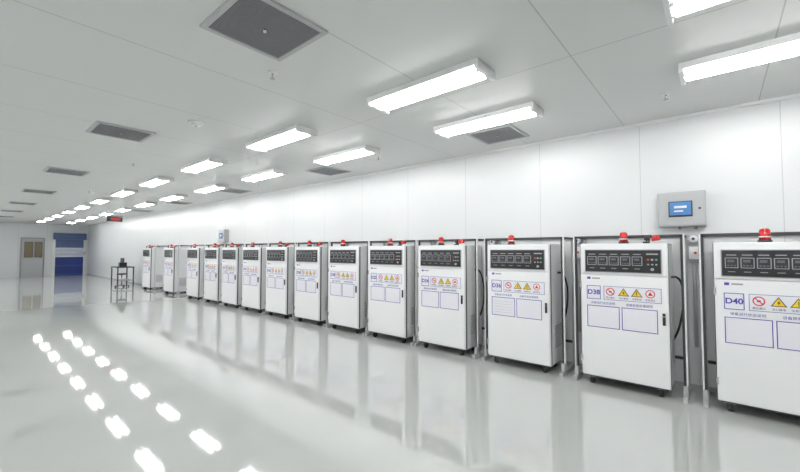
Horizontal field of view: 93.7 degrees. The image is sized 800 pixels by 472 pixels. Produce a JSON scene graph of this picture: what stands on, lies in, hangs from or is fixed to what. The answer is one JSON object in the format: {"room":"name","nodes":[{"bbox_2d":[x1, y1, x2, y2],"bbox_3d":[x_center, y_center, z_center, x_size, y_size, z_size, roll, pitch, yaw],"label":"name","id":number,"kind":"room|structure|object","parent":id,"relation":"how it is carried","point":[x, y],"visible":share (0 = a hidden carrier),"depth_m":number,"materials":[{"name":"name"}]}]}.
{"room":"clean room","nodes":[
{"label":"clean room","id":0,"kind":"room"},
{"bbox_2d":[0,223,88,277],"bbox_3d":[-22.400,0.734,19.647,0.200,3.000,9.400,-2,-3,40],"label":"wall","id":1,"kind":"structure","parent":0,"point":[10,233],"depth_m":20.98,"materials":[{"name":"white paint"}]},
{"bbox_2d":[19,237,44,276],"bbox_3d":[-20.833,1.194,21.252,0.091,2.200,1.000,-2,-3,40],"label":"door","id":2,"kind":"structure","parent":1,"relation":"in","point":[32,250],"depth_m":21.25,"materials":[{"name":"grey metal"}]},
{"bbox_2d":[0,222,82,225],"bbox_3d":[-22.322,-0.754,19.616,0.030,0.030,9.370,-2,-3,40],"label":"trim","id":3,"kind":"structure","parent":1,"relation":"attached to","point":[0,222],"depth_m":21.74,"materials":[{"name":"white"}]},
{"bbox_2d":[52,233,86,275],"bbox_3d":[-19.733,1.087,22.408,0.280,2.500,1.480,-2,-3,40],"label":"door","id":4,"kind":"structure","parent":1,"relation":"in","point":[69,249],"depth_m":22.42,"materials":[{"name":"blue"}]},
{"bbox_2d":[0,0,799,225],"bbox_3d":[-9.094,-1.237,8.423,35.100,0.100,9.800,-2,-3,40],"label":"ceiling","id":5,"kind":"structure","parent":0,"point":[67,66],"depth_m":3.40,"materials":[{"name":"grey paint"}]},
{"bbox_2d":[0,210,23,211],"bbox_3d":[-14.867,-0.950,14.364,0.600,0.030,0.600,-2,-3,40],"label":"grille","id":6,"kind":"object","parent":5,"relation":"in","point":[0,210],"depth_m":14.35,"materials":[{"name":"grey metal"}]},
{"bbox_2d":[9,201,36,204],"bbox_3d":[-12.046,-1.039,11.972,0.600,0.030,0.600,-2,-3,40],"label":"grille","id":7,"kind":"object","parent":5,"relation":"in","point":[11,202],"depth_m":12.00,"materials":[{"name":"grey metal"}]},
{"bbox_2d":[21,189,56,193],"bbox_3d":[-9.224,-1.128,9.580,0.600,0.030,0.600,-2,-3,40],"label":"grille","id":8,"kind":"object","parent":5,"relation":"in","point":[24,190],"depth_m":9.55,"materials":[{"name":"grey metal"}]},
{"bbox_2d":[43,217,55,219],"bbox_3d":[-16.236,-0.811,17.384,1.220,0.082,0.300,-2,-3,40],"label":"ceiling lamp","id":9,"kind":"object","parent":5,"relation":"attached to","point":[45,218],"visible":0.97,"depth_m":17.08,"materials":[{"name":"white plastic"}]},
{"bbox_2d":[52,213,65,216],"bbox_3d":[-14.406,-0.869,15.833,1.220,0.082,0.300,-2,-3,40],"label":"ceiling lamp","id":10,"kind":"object","parent":5,"relation":"attached to","point":[56,214],"visible":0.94,"depth_m":15.54,"materials":[{"name":"white plastic"}]},
{"bbox_2d":[43,166,89,176],"bbox_3d":[-6.365,-1.219,7.155,0.600,0.030,0.600,-2,-3,40],"label":"grille","id":11,"kind":"object","parent":5,"relation":"in","point":[48,169],"depth_m":7.12,"materials":[{"name":"grey metal"}]},
{"bbox_2d":[62,209,77,213],"bbox_3d":[-12.576,-0.927,14.281,1.220,0.082,0.300,-2,-3,40],"label":"ceiling lamp","id":12,"kind":"object","parent":5,"relation":"attached to","point":[68,211],"visible":1,"depth_m":14.04,"materials":[{"name":"white plastic"}]},
{"bbox_2d":[75,218,87,221],"bbox_3d":[-15.499,-0.779,18.253,1.220,0.082,0.300,-2,-3,40],"label":"ceiling lamp","id":13,"kind":"object","parent":5,"relation":"attached to","point":[79,219],"visible":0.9,"depth_m":17.97,"materials":[{"name":"white plastic"}]},
{"bbox_2d":[74,204,92,209],"bbox_3d":[-10.746,-0.985,12.730,1.220,0.082,0.300,-2,-3,40],"label":"ceiling lamp","id":14,"kind":"object","parent":5,"relation":"attached to","point":[81,206],"visible":1,"depth_m":12.57,"materials":[{"name":"white plastic"}]},
{"bbox_2d":[86,215,100,218],"bbox_3d":[-13.668,-0.837,16.701,1.220,0.082,0.300,-2,-3,40],"label":"ceiling lamp","id":15,"kind":"object","parent":5,"relation":"attached to","point":[91,216],"visible":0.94,"depth_m":16.45,"materials":[{"name":"white plastic"}]},
{"bbox_2d":[90,197,112,203],"bbox_3d":[-8.916,-1.043,11.178,1.220,0.082,0.300,-2,-3,40],"label":"ceiling lamp","id":16,"kind":"object","parent":5,"relation":"attached to","point":[100,200],"visible":1,"depth_m":11.01,"materials":[{"name":"white plastic"}]},
{"bbox_2d":[99,212,115,215],"bbox_3d":[-11.838,-0.894,15.150,1.220,0.082,0.300,-2,-3,40],"label":"ceiling lamp","id":17,"kind":"object","parent":5,"relation":"attached to","point":[103,213],"visible":0.99,"depth_m":15.06,"materials":[{"name":"white plastic"}]},
{"bbox_2d":[106,207,121,221],"bbox_3d":[-9.935,-0.758,13.056,0.064,0.510,0.440,-2,-3,40],"label":"led sign","id":18,"kind":"object","parent":5,"relation":"hanging from","point":[114,219],"visible":1,"depth_m":13.04,"materials":[{"name":"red plastic"}]},
{"bbox_2d":[85,120,155,142],"bbox_3d":[-3.544,-1.308,4.763,0.600,0.030,0.600,-2,-3,40],"label":"grille","id":19,"kind":"object","parent":5,"relation":"in","point":[99,127],"depth_m":4.73,"materials":[{"name":"grey metal"}]},
{"bbox_2d":[114,207,133,211],"bbox_3d":[-10.008,-0.952,13.598,1.220,0.082,0.300,-2,-3,40],"label":"ceiling lamp","id":20,"kind":"object","parent":5,"relation":"attached to","point":[123,209],"visible":1,"depth_m":13.32,"materials":[{"name":"white plastic"}]},
{"bbox_2d":[111,188,137,196],"bbox_3d":[-7.086,-1.101,9.626,1.220,0.082,0.300,-2,-3,40],"label":"ceiling lamp","id":21,"kind":"object","parent":5,"relation":"attached to","point":[123,192],"visible":1,"depth_m":9.48,"materials":[{"name":"white plastic"}]},
{"bbox_2d":[130,209,151,211],"bbox_3d":[-9.823,-0.953,14.281,0.600,0.030,0.600,-2,-3,40],"label":"grille","id":22,"kind":"object","parent":5,"relation":"in","point":[135,209],"depth_m":14.16,"materials":[{"name":"grey metal"}]},
{"bbox_2d":[134,201,156,207],"bbox_3d":[-8.178,-1.010,12.047,1.220,0.082,0.300,-2,-3,40],"label":"ceiling lamp","id":23,"kind":"object","parent":5,"relation":"attached to","point":[146,203],"visible":1,"depth_m":11.89,"materials":[{"name":"white plastic"}]},
{"bbox_2d":[139,176,173,187],"bbox_3d":[-5.256,-1.159,8.075,1.220,0.082,0.300,-2,-3,40],"label":"ceiling lamp","id":24,"kind":"object","parent":5,"relation":"attached to","point":[157,180],"visible":1,"depth_m":7.95,"materials":[{"name":"white plastic"}]},
{"bbox_2d":[159,194,187,201],"bbox_3d":[-6.348,-1.068,10.495,1.220,0.082,0.300,-2,-3,40],"label":"ceiling lamp","id":25,"kind":"object","parent":5,"relation":"attached to","point":[173,196],"visible":1,"depth_m":10.36,"materials":[{"name":"white plastic"}]},
{"bbox_2d":[165,201,191,204],"bbox_3d":[-7.002,-1.042,11.889,0.600,0.030,0.600,-2,-3,40],"label":"grille","id":26,"kind":"object","parent":5,"relation":"in","point":[172,202],"depth_m":11.81,"materials":[{"name":"grey metal"}]},
{"bbox_2d":[188,120,203,126],"bbox_3d":[-2.401,-1.311,4.410,0.170,0.050,0.170,-2,-3,40],"label":"smoke detector","id":27,"kind":"object","parent":5,"relation":"attached to","point":[195,123],"visible":1,"depth_m":4.37,"materials":[{"name":"grey paint"}]},
{"bbox_2d":[180,156,227,173],"bbox_3d":[-3.425,-1.216,6.523,1.220,0.082,0.300,-2,-3,40],"label":"ceiling lamp","id":28,"kind":"object","parent":5,"relation":"attached to","point":[209,162],"visible":1,"depth_m":6.44,"materials":[{"name":"white plastic"}]},
{"bbox_2d":[193,183,228,193],"bbox_3d":[-4.518,-1.126,8.944,1.220,0.082,0.300,-2,-3,40],"label":"ceiling lamp","id":29,"kind":"object","parent":5,"relation":"attached to","point":[212,187],"visible":1,"depth_m":8.83,"materials":[{"name":"white plastic"}]},
{"bbox_2d":[218,188,251,193],"bbox_3d":[-4.180,-1.131,9.497,0.600,0.030,0.600,-2,-3,40],"label":"grille","id":30,"kind":"object","parent":5,"relation":"in","point":[230,190],"depth_m":9.50,"materials":[{"name":"grey metal"}]},
{"bbox_2d":[200,0,327,61],"bbox_3d":[-0.913,-1.391,2.533,0.600,0.030,0.600,-2,-3,40],"label":"grille","id":31,"kind":"object","parent":5,"relation":"in","point":[269,28],"depth_m":2.51,"materials":[{"name":"grey metal"}]},
{"bbox_2d":[241,168,287,181],"bbox_3d":[-2.688,-1.184,7.392,1.220,0.082,0.300,-2,-3,40],"label":"ceiling lamp","id":32,"kind":"object","parent":5,"relation":"attached to","point":[254,177],"visible":1,"depth_m":7.30,"materials":[{"name":"white plastic"}]},
{"bbox_2d":[268,70,276,79],"bbox_3d":[-1.079,-1.355,3.171,0.080,0.056,0.080,-2,-3,40],"label":"sprinkler head","id":33,"kind":"object","parent":5,"relation":"attached to","point":[271,72],"visible":1,"depth_m":3.16},
{"bbox_2d":[246,124,316,152],"bbox_3d":[-1.595,-1.274,4.972,1.220,0.082,0.300,-2,-3,40],"label":"ceiling lamp","id":34,"kind":"object","parent":5,"relation":"attached to","point":[296,132],"visible":1,"depth_m":4.88,"materials":[{"name":"white plastic"}]},
{"bbox_2d":[306,166,350,175],"bbox_3d":[-1.359,-1.221,7.105,0.600,0.030,0.600,-2,-3,40],"label":"grille","id":35,"kind":"object","parent":5,"relation":"in","point":[325,170],"depth_m":7.09,"materials":[{"name":"grey metal"}]},
{"bbox_2d":[313,144,379,165],"bbox_3d":[-0.858,-1.242,5.840,1.220,0.082,0.300,-2,-3,40],"label":"ceiling lamp","id":36,"kind":"object","parent":5,"relation":"attached to","point":[363,150],"visible":1,"depth_m":5.74,"materials":[{"name":"white plastic"}]},
{"bbox_2d":[367,57,494,113],"bbox_3d":[0.235,-1.332,3.420,1.220,0.082,0.300,-2,-3,40],"label":"ceiling lamp","id":37,"kind":"object","parent":5,"relation":"attached to","point":[474,70],"visible":1,"depth_m":3.31,"materials":[{"name":"white plastic"}]},
{"bbox_2d":[434,101,543,138],"bbox_3d":[0.972,-1.300,4.289,1.220,0.082,0.300,-2,-3,40],"label":"ceiling lamp","id":38,"kind":"object","parent":5,"relation":"attached to","point":[530,109],"visible":1,"depth_m":4.19,"materials":[{"name":"white plastic"}]},
{"bbox_2d":[466,124,528,144],"bbox_3d":[1.272,-1.304,4.874,0.600,0.030,0.600,-2,-3,40],"label":"grille","id":39,"kind":"object","parent":5,"relation":"in","point":[507,132],"depth_m":4.84,"materials":[{"name":"grey metal"}]},
{"bbox_2d":[661,92,670,100],"bbox_3d":[2.560,-1.338,3.611,0.080,0.056,0.080,-2,-3,40],"label":"sprinkler head","id":40,"kind":"object","parent":5,"relation":"attached to","point":[668,93],"visible":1,"depth_m":3.60},
{"bbox_2d":[662,0,730,24],"bbox_3d":[2.065,-1.390,1.869,1.220,0.082,0.300,-2,-3,40],"label":"ceiling lamp","id":41,"kind":"object","parent":5,"relation":"attached to","point":[673,9],"visible":1,"depth_m":2.23,"materials":[{"name":"white plastic"}]},
{"bbox_2d":[678,32,799,85],"bbox_3d":[2.802,-1.358,2.737,1.220,0.082,0.300,-2,-3,40],"label":"ceiling lamp","id":42,"kind":"object","parent":5,"relation":"attached to","point":[787,46],"visible":1,"depth_m":2.85,"materials":[{"name":"white plastic"}]},
{"bbox_2d":[0,274,799,471],"bbox_3d":[-9.094,1.861,8.307,35.100,0.100,9.800,-2,-3,40],"label":"floor","id":43,"kind":"structure","parent":0,"point":[96,375],"depth_m":3.60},
{"bbox_2d":[114,273,128,286],"bbox_3d":[-11.313,1.795,15.247,0.454,0.550,0.506,-2,-3,40],"label":"stool","id":44,"kind":"object","parent":43,"relation":"on","point":[121,274],"visible":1,"depth_m":15.19,"materials":[{"name":"black metal"}]},
{"bbox_2d":[111,258,134,286],"bbox_3d":[-11.773,1.515,15.910,1.000,1.160,0.600,-2,-3,40],"label":"work table","id":45,"kind":"object","parent":43,"relation":"on","point":[121,264],"visible":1,"depth_m":15.79,"materials":[{"name":"grey paint"}]},
{"bbox_2d":[142,245,163,290],"bbox_3d":[-9.401,1.188,14.358,1.060,1.698,0.605,-2,-3,40],"label":"tall cabinet","id":46,"kind":"object","parent":43,"relation":"on","point":[153,258],"visible":1,"depth_m":14.09,"materials":[{"name":"white metal"}]},
{"bbox_2d":[163,244,192,295],"bbox_3d":[-7.648,1.132,12.871,1.060,1.698,0.605,-2,-3,40],"label":"tall cabinet","id":47,"kind":"object","parent":43,"relation":"on","point":[175,259],"visible":0.99,"depth_m":12.59,"materials":[{"name":"white metal"}]},
{"bbox_2d":[186,244,216,300],"bbox_3d":[-6.122,1.084,11.578,1.060,1.698,0.605,-2,-3,40],"label":"tall cabinet","id":48,"kind":"object","parent":43,"relation":"on","point":[195,256],"visible":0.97,"depth_m":11.23,"materials":[{"name":"white metal"}]},
{"bbox_2d":[203,243,239,304],"bbox_3d":[-5.146,1.053,10.751,1.060,1.698,0.605,-2,-3,40],"label":"tall cabinet","id":49,"kind":"object","parent":43,"relation":"on","point":[213,256],"visible":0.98,"depth_m":10.44,"materials":[{"name":"white metal"}]},
{"bbox_2d":[220,243,259,308],"bbox_3d":[-4.308,1.026,10.040,1.060,1.698,0.605,-2,-3,40],"label":"tall cabinet","id":50,"kind":"object","parent":43,"relation":"on","point":[232,257],"visible":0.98,"depth_m":9.72,"materials":[{"name":"white metal"}]},
{"bbox_2d":[241,242,283,313],"bbox_3d":[-3.446,0.999,9.309,1.060,1.698,0.605,-2,-3,40],"label":"tall cabinet","id":51,"kind":"object","parent":43,"relation":"on","point":[254,258],"visible":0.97,"depth_m":9.00,"materials":[{"name":"white metal"}]},
{"bbox_2d":[264,241,311,319],"bbox_3d":[-2.600,0.972,8.591,1.060,1.698,0.605,-2,-3,40],"label":"tall cabinet","id":52,"kind":"object","parent":43,"relation":"on","point":[280,264],"visible":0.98,"depth_m":8.27,"materials":[{"name":"white metal"}]},
{"bbox_2d":[293,240,345,326],"bbox_3d":[-1.723,0.945,7.848,1.060,1.698,0.605,-2,-3,40],"label":"tall cabinet","id":53,"kind":"object","parent":43,"relation":"on","point":[311,267],"visible":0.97,"depth_m":7.53,"materials":[{"name":"white metal"}]},
{"bbox_2d":[326,240,384,335],"bbox_3d":[-0.876,0.918,7.130,1.060,1.698,0.605,-2,-3,40],"label":"tall cabinet","id":54,"kind":"object","parent":43,"relation":"on","point":[348,268],"visible":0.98,"depth_m":6.83,"materials":[{"name":"white metal"}]},
{"bbox_2d":[365,238,431,345],"bbox_3d":[-0.053,0.892,6.432,1.060,1.698,0.605,-2,-3,40],"label":"tall cabinet","id":55,"kind":"object","parent":43,"relation":"on","point":[393,270],"visible":0.99,"depth_m":6.15,"materials":[{"name":"white metal"}]},
{"bbox_2d":[414,237,489,358],"bbox_3d":[0.778,0.865,5.727,1.060,1.698,0.605,-2,-3,40],"label":"tall cabinet","id":56,"kind":"object","parent":43,"relation":"on","point":[450,278],"visible":1,"depth_m":5.46,"materials":[{"name":"white metal"}]},
{"bbox_2d":[482,235,574,376],"bbox_3d":[1.671,0.837,4.971,1.060,1.698,0.605,-2,-3,40],"label":"tall cabinet","id":57,"kind":"object","parent":43,"relation":"on","point":[525,313],"visible":1,"depth_m":4.74,"materials":[{"name":"white metal"}]},
{"bbox_2d":[573,232,690,403],"bbox_3d":[2.563,0.809,4.215,1.060,1.698,0.605,-2,-3,40],"label":"tall cabinet","id":58,"kind":"object","parent":43,"relation":"on","point":[627,302],"visible":1,"depth_m":3.98,"materials":[{"name":"white metal"}]},
{"bbox_2d":[698,228,799,416],"bbox_3d":[3.457,0.781,3.456,1.060,1.698,0.605,-2,-3,40],"label":"tall cabinet","id":59,"kind":"object","parent":43,"relation":"on","point":[757,284],"visible":1,"depth_m":3.35,"materials":[{"name":"white metal"}]},
{"bbox_2d":[87,97,799,387],"bbox_3d":[-5.989,0.449,12.023,35.100,3.000,0.200,-2,-3,40],"label":"wall","id":60,"kind":"structure","parent":0,"point":[746,160],"depth_m":4.97,"materials":[{"name":"white paint"}]},
{"bbox_2d":[218,229,228,242],"bbox_3d":[-5.296,0.014,11.231,0.420,0.410,0.136,-2,-3,40],"label":"wall control box","id":61,"kind":"object","parent":60,"relation":"attached to","point":[223,235],"visible":1,"depth_m":11.12,"materials":[{"name":"grey paint"}]},
{"bbox_2d":[88,274,716,392],"bbox_3d":[-6.057,1.920,11.887,34.700,0.050,0.012,-2,-3,40],"label":"baseboard","id":62,"kind":"structure","parent":60,"relation":"attached to","point":[677,383],"depth_m":4.14,"materials":[{"name":"grey paint"}]},
{"bbox_2d":[89,93,799,225],"bbox_3d":[-6.063,-1.038,11.991,34.700,0.030,0.030,-2,-3,40],"label":"trim","id":63,"kind":"structure","parent":60,"relation":"attached to","point":[798,94],"depth_m":5.00,"materials":[{"name":"white metal"}]},
{"bbox_2d":[489,240,497,244],"bbox_3d":[1.387,0.641,5.548,0.104,1.212,0.114,-2,-3,40],"label":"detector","id":64,"kind":"object","parent":60,"relation":"attached to","point":[490,241],"visible":0.26,"depth_m":5.53,"materials":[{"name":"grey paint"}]},
{"bbox_2d":[572,239,582,331],"bbox_3d":[2.279,0.613,4.792,0.104,1.212,0.114,-2,-3,40],"label":"detector","id":65,"kind":"object","parent":60,"relation":"attached to","point":[579,241],"visible":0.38,"depth_m":4.79,"materials":[{"name":"grey paint"}]},
{"bbox_2d":[657,190,706,229],"bbox_3d":[3.091,-0.277,4.121,0.420,0.410,0.136,-2,-3,40],"label":"wall control box","id":66,"kind":"object","parent":60,"relation":"attached to","point":[686,208],"visible":1,"depth_m":4.07,"materials":[{"name":"grey paint"}]},
{"bbox_2d":[687,234,698,346],"bbox_3d":[3.172,0.585,4.034,0.104,1.212,0.114,-2,-3,40],"label":"detector","id":67,"kind":"object","parent":60,"relation":"attached to","point":[693,246],"visible":0.87,"depth_m":4.03,"materials":[{"name":"grey paint"}]}
]}

